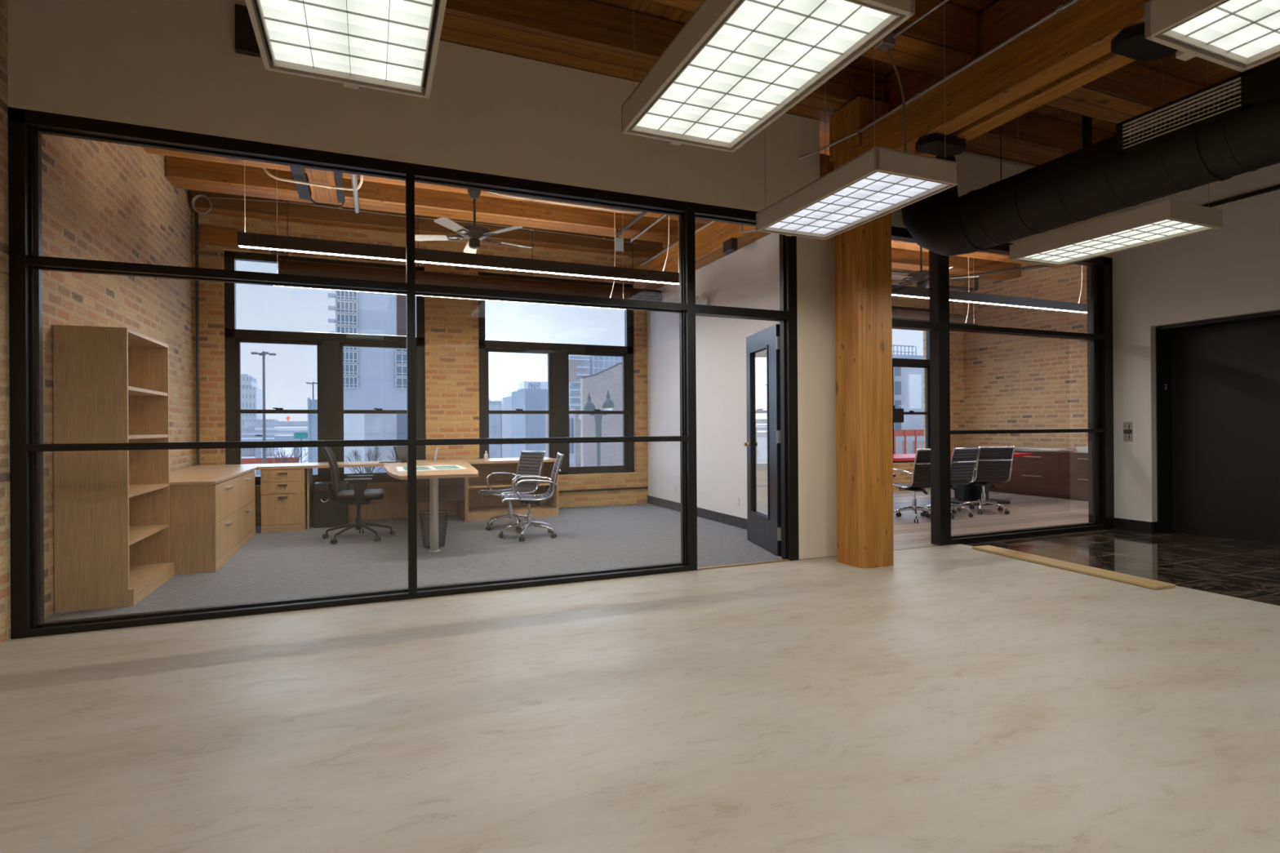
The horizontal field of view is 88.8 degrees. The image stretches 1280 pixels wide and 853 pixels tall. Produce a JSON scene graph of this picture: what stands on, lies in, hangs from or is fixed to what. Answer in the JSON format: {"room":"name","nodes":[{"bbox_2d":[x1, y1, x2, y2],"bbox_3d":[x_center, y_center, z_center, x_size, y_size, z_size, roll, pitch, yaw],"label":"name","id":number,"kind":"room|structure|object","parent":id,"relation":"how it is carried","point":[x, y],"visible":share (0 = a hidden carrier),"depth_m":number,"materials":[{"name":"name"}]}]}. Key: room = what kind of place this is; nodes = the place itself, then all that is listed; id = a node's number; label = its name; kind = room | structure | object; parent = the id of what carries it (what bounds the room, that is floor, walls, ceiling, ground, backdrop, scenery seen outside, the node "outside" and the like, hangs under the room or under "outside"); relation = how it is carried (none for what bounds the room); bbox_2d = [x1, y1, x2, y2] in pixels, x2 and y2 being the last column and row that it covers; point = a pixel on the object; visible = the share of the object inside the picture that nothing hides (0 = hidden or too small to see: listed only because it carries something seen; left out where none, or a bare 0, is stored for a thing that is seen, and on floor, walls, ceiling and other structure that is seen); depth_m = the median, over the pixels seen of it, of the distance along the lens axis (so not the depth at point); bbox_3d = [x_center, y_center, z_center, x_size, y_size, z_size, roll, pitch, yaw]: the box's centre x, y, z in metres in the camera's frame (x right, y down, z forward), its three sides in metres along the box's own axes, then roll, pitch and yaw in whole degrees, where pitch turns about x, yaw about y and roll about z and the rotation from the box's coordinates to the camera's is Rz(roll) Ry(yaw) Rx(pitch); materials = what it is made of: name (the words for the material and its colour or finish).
{"room":"office lobby","nodes":[
{"label":"office lobby","id":0,"kind":"room"},
{"bbox_2d":[0,0,193,645],"bbox_3d":[-2.942,-1.198,1.753,0.510,5.120,14.550,0,0,-22],"label":"wall","id":1,"kind":"structure","parent":0,"point":[101,201],"depth_m":5.11,"materials":[{"name":"brick"}]},
{"bbox_2d":[195,212,199,465],"bbox_3d":[-5.508,-1.093,8.133,0.040,3.140,0.058,0,0,-22],"label":"conduit riser","id":2,"kind":"object","parent":1,"relation":"attached to","point":[197,247],"visible":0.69,"depth_m":8.11,"materials":[{"name":"grey"}]},
{"bbox_2d":[7,0,1112,559],"bbox_3d":[0.867,-0.808,5.794,10.070,4.060,0.120,0,0,-22],"label":"wall partition","id":3,"kind":"structure","parent":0,"point":[171,64],"depth_m":4.83,"materials":[{"name":"beige paint"}]},
{"bbox_2d":[235,4,260,57],"bbox_3d":[-2.574,-2.597,4.289,0.140,0.300,0.047,0,0,-22],"label":"air vent","id":4,"kind":"object","parent":3,"relation":"in","point":[246,42],"visible":0.7,"depth_m":4.26,"materials":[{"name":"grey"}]},
{"bbox_2d":[8,106,799,639],"bbox_3d":[-1.159,-0.331,4.957,5.571,3.130,0.120,0,0,-22],"label":"glass","id":5,"kind":"object","parent":3,"relation":"in","point":[27,263],"visible":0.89,"depth_m":4.51,"materials":[{"name":"glass"}]},
{"bbox_2d":[743,324,781,555],"bbox_3d":[1.241,0.125,6.526,0.135,2.165,0.980,0,0,-9],"label":"door","id":6,"kind":"structure","parent":5,"relation":"attached to","point":[764,531],"depth_m":6.33,"materials":[{"name":"black metal"}]},
{"bbox_2d":[891,226,1114,545],"bbox_3d":[3.754,-0.381,6.983,3.830,3.170,0.120,0,0,-22],"label":"glass","id":7,"kind":"object","parent":3,"relation":"in","point":[1099,336],"visible":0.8,"depth_m":7.14,"materials":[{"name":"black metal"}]},
{"bbox_2d":[191,208,964,524],"bbox_3d":[0.405,-1.209,10.830,13.660,5.120,0.380,0,0,-22],"label":"wall","id":8,"kind":"structure","parent":0,"point":[451,347],"depth_m":9.35,"materials":[{"name":"brick"}]},
{"bbox_2d":[199,226,246,246],"bbox_3d":[-5.252,-2.389,8.242,0.500,0.190,0.099,0,0,-22],"label":"lintel","id":9,"kind":"object","parent":8,"relation":"attached to","point":[215,236],"visible":0.7,"depth_m":8.19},
{"bbox_2d":[224,250,425,485],"bbox_3d":[-4.204,-0.751,8.871,2.440,3.020,0.125,0,0,-22],"label":"window","id":10,"kind":"structure","parent":8,"relation":"in","point":[330,411],"depth_m":8.81,"materials":[{"name":"brown metal"}]},
{"bbox_2d":[478,271,634,475],"bbox_3d":[-1.255,-0.769,10.087,2.460,3.020,0.125,0,0,-22],"label":"window","id":11,"kind":"structure","parent":8,"relation":"in","point":[557,411],"depth_m":10.06,"materials":[{"name":"brown metal"}]},
{"bbox_2d":[892,306,930,462],"bbox_3d":[4.745,-0.806,12.561,2.360,3.020,0.125,0,0,-22],"label":"window","id":12,"kind":"structure","parent":8,"relation":"in","point":[896,362],"depth_m":12.89,"materials":[{"name":"brown metal"}]},
{"bbox_2d":[0,487,1279,852],"bbox_3d":[3.205,1.262,4.089,13.070,0.123,14.200,0,0,-22],"label":"floor","id":13,"kind":"structure","parent":0,"point":[959,698],"depth_m":2.91,"materials":[{"name":"concrete"}]},
{"bbox_2d":[53,324,173,613],"bbox_3d":[-3.922,0.285,4.932,0.435,1.935,1.015,0,0,-22],"label":"bookshelf","id":14,"kind":"object","parent":13,"relation":"on","point":[111,384],"visible":1,"depth_m":4.50,"materials":[{"name":"brown wood"}]},
{"bbox_2d":[168,466,257,575],"bbox_3d":[-4.401,0.865,6.492,0.783,0.785,2.230,0,0,-22],"label":"file cabinet","id":15,"kind":"object","parent":13,"relation":"on","point":[212,511],"visible":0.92,"depth_m":5.61,"materials":[{"name":"brown wood"}]},
{"bbox_2d":[312,480,348,528],"bbox_3d":[-3.915,0.981,8.289,0.390,0.545,0.408,0,0,-22],"label":"computer tower","id":16,"kind":"object","parent":13,"relation":"on","point":[327,513],"visible":0.86,"depth_m":8.10,"materials":[{"name":"black plastic"}]},
{"bbox_2d":[320,446,395,543],"bbox_3d":[-3.154,0.711,7.318,0.770,1.074,0.733,0,0,-20],"label":"chair","id":17,"kind":"object","parent":13,"relation":"on","point":[360,495],"visible":0.95,"depth_m":7.14,"materials":[{"name":"black fabric"}]},
{"bbox_2d":[180,457,558,551],"bbox_3d":[-2.845,0.856,7.475,4.410,0.785,3.210,0,0,-22],"label":"desk","id":18,"kind":"object","parent":13,"relation":"on","point":[286,505],"visible":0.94,"depth_m":8.19,"materials":[{"name":"brown wood"}]},
{"bbox_2d":[395,465,466,471],"bbox_3d":[-2.311,0.457,7.199,0.690,0.006,0.850,0,0,-22],"label":"printed plan","id":19,"kind":"object","parent":18,"relation":"on","point":[434,467],"visible":0.97,"depth_m":7.12,"materials":[{"name":"white paper"}]},
{"bbox_2d":[466,462,558,521],"bbox_3d":[-1.826,0.868,9.117,1.235,0.751,0.670,0,0,-22],"label":"desk","id":20,"kind":"object","parent":18,"relation":"attached to","point":[479,507],"depth_m":9.26,"materials":[{"name":"brown wood"}]},
{"bbox_2d":[418,509,448,548],"bbox_3d":[-2.131,1.059,6.757,0.302,0.361,0.302,0,0,-22],"label":"waste bin","id":21,"kind":"object","parent":13,"relation":"on","point":[442,544],"visible":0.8,"depth_m":6.71,"materials":[{"name":"grey metal"}]},
{"bbox_2d":[478,450,546,530],"bbox_3d":[-1.583,0.772,8.029,0.658,0.932,0.704,0,0,44],"label":"armchair","id":22,"kind":"object","parent":13,"relation":"on","point":[531,462],"visible":0.88,"depth_m":8.11,"materials":[{"name":"black"}]},
{"bbox_2d":[498,452,564,541],"bbox_3d":[-1.226,0.768,7.323,0.704,0.932,0.658,0,0,-12],"label":"armchair","id":23,"kind":"object","parent":13,"relation":"on","point":[523,499],"visible":1,"depth_m":7.26,"materials":[{"name":"black leather"}]},
{"bbox_2d":[834,146,893,568],"bbox_3d":[1.985,-0.596,5.789,0.350,3.620,0.340,0,0,-22],"label":"timber post","id":24,"kind":"object","parent":13,"relation":"on","point":[863,252],"visible":0.75,"depth_m":5.65,"materials":[{"name":"wood"}]},
{"bbox_2d":[829,96,888,161],"bbox_3d":[1.953,-2.623,5.835,0.340,0.415,0.395,0,0,-22],"label":"block","id":25,"kind":"object","parent":24,"relation":"on","point":[860,112],"visible":0.68,"depth_m":5.69,"materials":[{"name":"wood"}]},
{"bbox_2d":[861,0,1150,154],"bbox_3d":[3.643,-2.383,1.504,0.170,0.360,8.860,0,0,-22],"label":"timber beam","id":26,"kind":"structure","parent":24,"relation":"attached to","point":[1083,33],"depth_m":4.24,"materials":[{"name":"wood"}]},
{"bbox_2d":[915,133,965,157],"bbox_3d":[2.307,-2.154,5.009,0.430,0.060,0.200,0,0,-22],"label":"box","id":27,"kind":"object","parent":26,"relation":"attached to","point":[932,144],"visible":0.95,"depth_m":4.96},
{"bbox_2d":[857,0,1079,133],"bbox_3d":[2.804,-2.515,3.263,0.040,0.025,4.950,0,0,-22],"label":"conduit","id":28,"kind":"object","parent":26,"relation":"attached to","point":[1060,8],"visible":1,"depth_m":4.45,"materials":[{"name":"grey"}]},
{"bbox_2d":[912,52,1136,157],"bbox_3d":[3.865,-2.384,1.596,0.150,0.360,8.860,0,0,-22],"label":"timber beam","id":29,"kind":"structure","parent":24,"relation":"attached to","point":[1110,62],"depth_m":4.34,"materials":[{"name":"wood"}]},
{"bbox_2d":[1111,22,1177,62],"bbox_3d":[2.856,-2.160,3.678,0.430,0.060,0.200,0,0,-22],"label":"box","id":30,"kind":"object","parent":29,"relation":"attached to","point":[1131,42],"visible":0.6,"depth_m":3.67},
{"bbox_2d":[893,448,930,523],"bbox_3d":[3.554,0.738,8.438,0.658,0.932,0.704,0,0,-16],"label":"armchair","id":31,"kind":"object","parent":13,"relation":"on","point":[921,475],"visible":0.62,"depth_m":8.19,"materials":[{"name":"black"}]},
{"bbox_2d":[920,446,980,519],"bbox_3d":[4.101,0.735,8.772,0.658,0.932,0.704,0,0,-25],"label":"armchair","id":32,"kind":"object","parent":13,"relation":"on","point":[963,461],"visible":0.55,"depth_m":8.54,"materials":[{"name":"black"}]},
{"bbox_2d":[893,452,1032,506],"bbox_3d":[4.080,0.821,9.817,4.620,0.762,1.020,0,0,-22],"label":"conference table","id":33,"kind":"object","parent":13,"relation":"on","point":[966,492],"visible":0.24,"depth_m":10.16,"materials":[{"name":"red laminate"}]},
{"bbox_2d":[956,445,1015,514],"bbox_3d":[4.802,0.730,9.127,0.658,0.932,0.704,0,0,0],"label":"armchair","id":34,"kind":"object","parent":13,"relation":"on","point":[993,464],"visible":0.82,"depth_m":8.87,"materials":[{"name":"black"}]},
{"bbox_2d":[988,449,1088,501],"bbox_3d":[7.138,0.802,10.796,0.640,0.762,3.940,0,0,-22],"label":"credenza","id":35,"kind":"object","parent":13,"relation":"on","point":[1060,475],"visible":0.29,"depth_m":10.86,"materials":[{"name":"brown wood"}]},
{"bbox_2d":[972,545,1175,589],"bbox_3d":[3.628,1.189,5.648,0.210,0.022,1.720,0,0,-17],"label":"wooden board","id":36,"kind":"object","parent":13,"relation":"on","point":[1125,578],"visible":1,"depth_m":5.44,"materials":[{"name":"brown wood"}]},
{"bbox_2d":[647,233,779,519],"bbox_3d":[1.064,-0.457,8.351,0.100,3.360,4.700,0,0,-22],"label":"wall","id":37,"kind":"structure","parent":0,"point":[748,277],"depth_m":8.36,"materials":[{"name":"paint"}]},
{"bbox_2d":[647,495,747,529],"bbox_3d":[0.998,1.161,8.382,0.018,0.125,4.580,0,0,-22],"label":"baseboard","id":38,"kind":"structure","parent":37,"relation":"attached to","point":[737,522],"depth_m":8.58,"materials":[{"name":"rubber"}]},
{"bbox_2d":[633,153,834,289],"bbox_3d":[0.961,-2.336,8.311,0.400,0.400,4.690,0,0,-22],"label":"timber beam","id":39,"kind":"structure","parent":37,"relation":"on","point":[709,240],"depth_m":8.10,"materials":[{"name":"wood"}]},
{"bbox_2d":[591,0,1251,155],"bbox_3d":[3.271,-3.257,4.242,13.360,0.120,14.600,0,0,-22],"label":"ceiling","id":40,"kind":"structure","parent":0,"point":[1194,69],"depth_m":5.80,"materials":[{"name":"wood"}]},
{"bbox_2d":[164,155,678,243],"bbox_3d":[-2.230,-2.920,8.355,6.320,0.470,0.360,0,0,-22],"label":"timber beam","id":41,"kind":"structure","parent":40,"relation":"attached to","point":[183,173],"depth_m":8.06,"materials":[{"name":"wood"}]},
{"bbox_2d":[615,211,648,251],"bbox_3d":[0.111,-2.546,7.957,0.120,0.310,2.082,0,0,-22],"label":"pipe","id":42,"kind":"object","parent":41,"relation":"hanging from","point":[619,242],"visible":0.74,"depth_m":8.80,"materials":[{"name":"grey"}]},
{"bbox_2d":[189,189,662,257],"bbox_3d":[-2.601,-2.921,9.254,6.320,0.460,0.245,0,0,-22],"label":"timber beam","id":43,"kind":"structure","parent":40,"relation":"attached to","point":[298,213],"depth_m":8.81,"materials":[{"name":"wood"}]},
{"bbox_2d":[208,196,635,243],"bbox_3d":[-2.675,-2.849,9.080,5.670,0.067,0.040,0,0,-22],"label":"cable","id":44,"kind":"object","parent":43,"relation":"attached to","point":[340,207],"visible":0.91,"depth_m":8.78,"materials":[{"name":"grey plastic"}]},
{"bbox_2d":[142,146,710,223],"bbox_3d":[-1.849,-2.923,7.430,6.320,0.470,0.360,0,0,-22],"label":"timber beam","id":45,"kind":"structure","parent":40,"relation":"attached to","point":[148,150],"depth_m":7.11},
{"bbox_2d":[262,168,363,190],"bbox_3d":[-3.344,-2.671,6.950,1.193,0.172,0.514,0,0,10],"label":"conduit","id":46,"kind":"object","parent":45,"relation":"attached to","point":[264,169],"visible":0.92,"depth_m":6.98,"materials":[{"name":"beige"}]},
{"bbox_2d":[289,165,345,206],"bbox_3d":[-3.495,-2.647,7.123,0.480,0.058,1.290,0,0,-22],"label":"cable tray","id":47,"kind":"object","parent":45,"relation":"hanging from","point":[317,176],"visible":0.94,"depth_m":7.14,"materials":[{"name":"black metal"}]},
{"bbox_2d":[414,189,533,253],"bbox_3d":[-1.862,-2.341,7.361,1.364,0.696,1.319,0,0,-22],"label":"ceiling fan","id":48,"kind":"object","parent":45,"relation":"hanging from","point":[475,233],"visible":0.95,"depth_m":7.26,"materials":[{"name":"grey"}]},
{"bbox_2d":[485,191,649,213],"bbox_3d":[-0.638,-2.676,7.778,2.346,0.035,0.760,0,0,-3],"label":"conduit","id":49,"kind":"object","parent":45,"relation":"attached to","point":[497,193],"visible":0.74,"depth_m":7.84,"materials":[{"name":"grey"}]},
{"bbox_2d":[272,181,623,309],"bbox_3d":[-2.072,-2.344,7.823,4.100,1.625,0.070,0,0,-22],"label":"linear pendant","id":50,"kind":"object","parent":40,"relation":"hanging from","point":[277,181],"visible":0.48,"depth_m":7.98,"materials":[{"name":"grey"}]},
{"bbox_2d":[275,285,618,309],"bbox_3d":[-2.067,-1.538,7.822,4.088,0.010,0.062,0,0,-22],"label":"pendant light","id":51,"kind":"object","parent":50,"relation":"attached to","point":[276,286],"depth_m":7.76,"materials":[{"name":"metal"}]},
{"bbox_2d":[237,160,679,284],"bbox_3d":[-1.462,-2.345,6.290,4.160,1.635,0.070,0,0,-22],"label":"linear pendant","id":52,"kind":"object","parent":40,"relation":"hanging from","point":[245,240],"visible":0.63,"depth_m":6.13,"materials":[{"name":"grey"}]},
{"bbox_2d":[239,245,679,284],"bbox_3d":[-1.456,-1.534,6.288,4.148,0.010,0.062,0,0,-22],"label":"diffuser","id":53,"kind":"object","parent":52,"relation":"attached to","point":[300,249],"depth_m":6.18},
{"bbox_2d":[278,200,662,302],"bbox_3d":[-2.091,-2.467,9.059,5.130,1.335,0.290,0,0,-22],"label":"linear pendant light","id":54,"kind":"object","parent":40,"relation":"hanging from","point":[285,266],"visible":0.56,"depth_m":8.82,"materials":[{"name":"brown"}]},
{"bbox_2d":[501,284,541,293],"bbox_3d":[-1.650,-1.907,9.101,0.550,0.100,0.025,0,0,-22],"label":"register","id":55,"kind":"object","parent":54,"relation":"attached to","point":[536,288],"depth_m":9.10,"materials":[{"name":"brown"}]},
{"bbox_2d":[440,0,884,132],"bbox_3d":[-0.814,-3.001,4.958,6.350,0.335,0.560,0,0,-22],"label":"timber beam","id":56,"kind":"structure","parent":40,"relation":"attached to","point":[585,35],"depth_m":4.90,"materials":[{"name":"wood"}]},
{"bbox_2d":[647,0,977,77],"bbox_3d":[-0.406,-2.997,3.969,6.350,0.350,0.360,0,0,-22],"label":"timber beam","id":57,"kind":"structure","parent":40,"relation":"attached to","point":[920,48],"depth_m":4.92,"materials":[{"name":"wood"}]},
{"bbox_2d":[755,0,959,239],"bbox_3d":[1.310,-2.099,4.202,0.600,1.430,1.240,0,0,-22],"label":"light","id":58,"kind":"object","parent":57,"relation":"hanging from","point":[880,181],"visible":0.96,"depth_m":3.96,"materials":[{"name":"beige paint"}]},
{"bbox_2d":[874,32,906,151],"bbox_3d":[1.754,-2.172,4.444,0.147,1.329,0.724,0,0,4],"label":"cable","id":59,"kind":"object","parent":57,"relation":"hanging from","point":[887,42],"visible":0.83,"depth_m":4.67,"materials":[{"name":"grey"}]},
{"bbox_2d":[694,222,1021,280],"bbox_3d":[3.825,-2.957,10.852,6.700,0.470,0.360,0,0,-22],"label":"timber beam","id":60,"kind":"structure","parent":40,"relation":"attached to","point":[902,259],"depth_m":11.41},
{"bbox_2d":[892,283,975,324],"bbox_3d":[3.354,-2.501,11.305,6.390,1.335,0.290,0,0,-22],"label":"linear pendant","id":61,"kind":"object","parent":40,"relation":"hanging from","point":[899,313],"visible":0.14,"depth_m":11.93,"materials":[{"name":"grey"}]},
{"bbox_2d":[888,0,1070,111],"bbox_3d":[4.033,-2.870,1.759,0.150,0.650,9.030,0,0,-22],"label":"timber beam","id":62,"kind":"structure","parent":40,"relation":"attached to","point":[1004,19],"depth_m":4.90,"materials":[{"name":"wood"}]},
{"bbox_2d":[891,240,1073,268],"bbox_3d":[4.206,-2.961,9.927,6.700,0.470,0.360,0,0,-22],"label":"timber beam","id":63,"kind":"structure","parent":40,"relation":"attached to","point":[895,244],"depth_m":10.42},
{"bbox_2d":[891,264,1051,279],"bbox_3d":[4.083,-2.564,10.528,5.148,0.102,0.921,0,0,-9],"label":"pipe","id":64,"kind":"object","parent":63,"relation":"hanging from","point":[1040,265],"visible":0.44,"depth_m":10.79,"materials":[{"name":"grey"}]},
{"bbox_2d":[891,265,1087,313],"bbox_3d":[4.435,-2.397,8.451,4.170,1.605,0.070,0,0,-22],"label":"linear pendant","id":65,"kind":"object","parent":40,"relation":"hanging from","point":[896,290],"visible":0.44,"depth_m":8.51,"materials":[{"name":"grey"}]},
{"bbox_2d":[891,293,1087,313],"bbox_3d":[4.440,-1.601,8.450,4.158,0.010,0.062,0,0,-22],"label":"diffuser","id":66,"kind":"object","parent":65,"relation":"attached to","point":[959,299],"depth_m":8.57,"materials":[{"name":"plastic"}]},
{"bbox_2d":[884,75,1115,165],"bbox_3d":[3.845,-3.030,6.880,3.710,0.335,0.560,0,0,-22],"label":"timber beam","id":67,"kind":"structure","parent":40,"relation":"attached to","point":[1039,135],"depth_m":6.73,"materials":[{"name":"wood"}]},
{"bbox_2d":[1043,62,1207,124],"bbox_3d":[4.327,-3.027,5.921,3.550,0.350,0.360,0,0,-22],"label":"timber beam","id":68,"kind":"structure","parent":40,"relation":"attached to","point":[1131,90],"depth_m":5.79,"materials":[{"name":"wood"}]},
{"bbox_2d":[1043,105,1092,147],"bbox_3d":[3.738,-2.666,5.947,1.076,0.636,0.076,0,0,-22],"label":"drain pipe","id":69,"kind":"object","parent":68,"relation":"attached to","point":[1086,121],"visible":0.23,"depth_m":6.11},
{"bbox_2d":[1008,60,1222,266],"bbox_3d":[3.587,-2.113,5.066,0.600,1.430,1.240,0,0,-22],"label":"light","id":70,"kind":"object","parent":68,"relation":"hanging from","point":[1168,220],"visible":0.88,"depth_m":4.86,"materials":[{"name":"beige paint"}]},
{"bbox_2d":[1251,56,1279,68],"bbox_3d":[4.720,-3.030,4.969,3.550,0.350,0.360,0,0,-22],"label":"timber beam","id":71,"kind":"structure","parent":40,"relation":"attached to","point":[1278,56],"depth_m":5.13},
{"bbox_2d":[901,71,1279,256],"bbox_3d":[4.384,-2.268,2.058,0.516,1.478,9.320,0,0,-22],"label":"air duct","id":72,"kind":"object","parent":71,"relation":"hanging from","point":[1091,181],"visible":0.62,"depth_m":4.54,"materials":[{"name":"black metal"}]},
{"bbox_2d":[1115,57,1279,156],"bbox_3d":[3.445,-1.906,3.979,0.246,0.215,0.890,0,0,-22],"label":"grille","id":73,"kind":"object","parent":72,"relation":"attached to","point":[1260,84],"visible":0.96,"depth_m":3.88,"materials":[{"name":"metal"}]},
{"bbox_3d":[-0.013,-3.001,3.017,6.350,0.350,0.360,0,0,-22],"label":"timber beam","id":74,"kind":"structure","parent":40,"relation":"attached to","visible":0},
{"bbox_2d":[244,0,446,98],"bbox_3d":[-0.946,-2.086,2.093,0.600,1.430,1.240,0,0,-22],"label":"light","id":75,"kind":"object","parent":74,"relation":"hanging from","point":[391,46],"visible":1,"depth_m":2.36,"materials":[{"name":"beige paint"}]},
{"bbox_2d":[621,0,915,152],"bbox_3d":[0.403,-2.094,2.650,0.600,1.430,1.240,0,0,-22],"label":"light","id":76,"kind":"object","parent":74,"relation":"hanging from","point":[735,68],"visible":1,"depth_m":2.53,"materials":[{"name":"beige paint"}]},
{"bbox_3d":[4.610,-2.965,8.947,6.700,0.470,0.360,0,0,-22],"label":"timber beam","id":77,"kind":"structure","parent":40,"relation":"attached to","visible":0},
{"bbox_2d":[891,246,979,288],"bbox_3d":[3.782,-2.292,8.877,1.364,0.866,1.319,0,0,-42],"label":"ceiling fan","id":78,"kind":"object","parent":77,"relation":"hanging from","point":[921,277],"visible":0.53,"depth_m":8.76,"materials":[{"name":"grey"}]},
{"bbox_2d":[963,264,1088,451],"bbox_3d":[7.459,-1.256,11.245,0.300,5.120,4.930,0,0,-22],"label":"wall","id":79,"kind":"structure","parent":0,"point":[1011,382],"depth_m":11.84,"materials":[{"name":"brick"}]},
{"bbox_2d":[1111,162,1279,522],"bbox_3d":[7.401,-1.026,3.351,0.150,4.400,9.620,0,0,-22],"label":"wall","id":80,"kind":"structure","parent":0,"point":[1233,269],"depth_m":7.07,"materials":[{"name":"paint"}]},
{"bbox_2d":[1113,517,1158,533],"bbox_3d":[5.671,1.129,7.478,0.105,0.125,0.415,0,0,-22],"label":"baseboard","id":81,"kind":"structure","parent":80,"relation":"attached to","point":[1118,523],"depth_m":7.42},
{"bbox_2d":[1155,310,1279,544],"bbox_3d":[6.432,0.030,6.182,0.325,2.310,2.600,0,0,-22],"label":"door","id":82,"kind":"structure","parent":80,"relation":"in","point":[1218,380],"depth_m":6.98,"materials":[{"name":"black metal"}]},
{"bbox_2d":[1201,184,1279,207],"bbox_3d":[6.626,-2.286,4.962,0.044,0.057,4.180,0,0,-22],"label":"conduit","id":83,"kind":"object","parent":80,"relation":"attached to","point":[1276,187],"visible":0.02,"depth_m":6.47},
{"label":"outside","id":84,"kind":"structure","parent":0,"visible":0},
{"bbox_2d":[241,447,307,476],"bbox_3d":[-67.063,10.276,359.510,650.000,0.300,694.000,0,0,-22],"label":"ground","id":85,"kind":"structure","parent":84,"point":[286,449],"depth_m":241.00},
{"bbox_2d":[240,373,262,456],"bbox_3d":[-145.654,-4.103,235.758,14.500,29.200,13.000,0,0,-22],"label":"office tower","id":86,"kind":"structure","parent":85,"relation":"on","point":[251,395],"depth_m":231.89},
{"bbox_2d":[250,351,275,463],"bbox_3d":[-37.697,1.006,65.538,1.802,17.100,1.718,0,0,5],"label":"mast","id":87,"kind":"object","parent":85,"relation":"on","point":[263,353],"visible":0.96,"depth_m":65.45,"materials":[{"name":"grey"}]},
{"bbox_2d":[240,421,307,474],"bbox_3d":[-80.185,4.427,132.868,33.000,11.000,19.090,0,0,-22],"label":"overpass","id":88,"kind":"object","parent":85,"relation":"on","point":[258,432],"visible":0.23,"depth_m":134.90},
{"bbox_2d":[307,397,317,474],"bbox_3d":[-28.756,3.463,58.831,1.950,12.050,1.200,0,0,-22],"label":"building","id":89,"kind":"structure","parent":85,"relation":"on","point":[312,403],"depth_m":58.24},
{"bbox_2d":[343,446,383,473],"bbox_3d":[-29.320,5.538,69.218,4.467,7.942,4.530,0,0,-22],"label":"bare tree","id":90,"kind":"object","parent":85,"relation":"on","point":[369,457],"visible":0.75,"depth_m":68.75,"materials":[{"name":"grey plant"}]},
{"bbox_2d":[327,290,416,473],"bbox_3d":[-44.381,-29.335,116.232,19.100,78.000,21.400,0,0,-22],"label":"apartment tower","id":91,"kind":"structure","parent":85,"relation":"on","point":[374,377],"depth_m":106.48,"materials":[{"name":"blue"}]},
{"bbox_2d":[488,397,501,457],"bbox_3d":[-34.205,1.437,147.887,3.900,16.400,10.400,0,0,-22],"label":"office building","id":92,"kind":"structure","parent":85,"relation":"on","point":[495,420],"depth_m":143.42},
{"bbox_2d":[494,395,511,457],"bbox_3d":[-30.421,1.411,147.500,2.800,16.400,10.000,0,0,-22],"label":"building","id":93,"kind":"structure","parent":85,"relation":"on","point":[506,402],"depth_m":142.76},
{"bbox_2d":[517,381,547,390],"bbox_3d":[-24.805,-0.666,155.882,11.000,20.500,18.800,0,0,-22],"label":"building","id":94,"kind":"structure","parent":85,"relation":"on","point":[524,384],"depth_m":158.21,"materials":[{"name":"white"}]},
{"bbox_2d":[511,388,581,466],"bbox_3d":[-11.029,2.441,76.096,3.600,13.900,20.800,0,0,-22],"label":"arched building","id":95,"kind":"structure","parent":85,"relation":"on","point":[523,425],"depth_m":78.09,"materials":[{"name":"concrete"}]},
{"bbox_2d":[568,355,622,407],"bbox_3d":[-5.828,-2.513,140.134,23.900,23.900,16.400,0,0,-22],"label":"apartment block","id":96,"kind":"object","parent":85,"relation":"on","point":[586,366],"visible":0.19,"depth_m":130.30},
{"bbox_2d":[568,359,622,466],"bbox_3d":[-2.245,1.518,57.402,8.426,15.579,8.070,0,0,-22],"label":"brick building","id":97,"kind":"structure","parent":85,"relation":"on","point":[610,379],"depth_m":52.89,"materials":[{"name":"grey"}]},
{"bbox_2d":[582,390,614,466],"bbox_3d":[-1.767,3.843,28.422,1.440,10.850,0.552,0,0,-22],"label":"street lamp","id":98,"kind":"object","parent":85,"relation":"on","point":[608,404],"visible":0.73,"depth_m":28.33,"materials":[{"name":"grey"}]},
{"bbox_2d":[892,344,924,440],"bbox_3d":[22.524,0.825,64.086,9.500,16.650,8.600,0,0,-22],"label":"building","id":99,"kind":"structure","parent":85,"relation":"on","point":[900,374],"depth_m":61.01,"materials":[{"name":"blue"}]},
{"bbox_2d":[897,374,921,408],"bbox_3d":[24.337,-3.143,59.631,1.300,3.050,2.150,0,0,-22],"label":"banner","id":100,"kind":"object","parent":99,"relation":"attached to","point":[914,380],"visible":1,"depth_m":58.62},
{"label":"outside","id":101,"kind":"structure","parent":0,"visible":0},
{"bbox_2d":[241,457,298,464],"bbox_3d":[-47.371,4.419,83.331,6.900,0.850,0.300,0,0,-22],"label":"barrier","id":102,"kind":"object","parent":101,"point":[244,460],"visible":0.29,"depth_m":82.86,"materials":[{"name":"brown"}]},
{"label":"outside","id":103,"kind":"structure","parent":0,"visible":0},
{"bbox_2d":[893,429,924,454],"bbox_3d":[24.986,1.500,57.473,10.000,2.450,0.300,0,0,-22],"label":"fence","id":104,"kind":"object","parent":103,"point":[904,446],"visible":0.33,"depth_m":56.80,"materials":[{"name":"brown"}]},
{"bbox_3d":[0.383,-3.005,2.055,6.350,0.350,0.360,0,0,-22],"label":"timber beam","id":105,"kind":"structure","parent":0,"visible":0},
{"bbox_2d":[1144,0,1279,71],"bbox_3d":[2.297,-2.108,1.927,0.600,1.430,1.240,0,0,-22],"label":"light","id":106,"kind":"object","parent":105,"relation":"hanging from","point":[1238,35],"visible":1,"depth_m":2.33,"materials":[{"name":"beige paint"}]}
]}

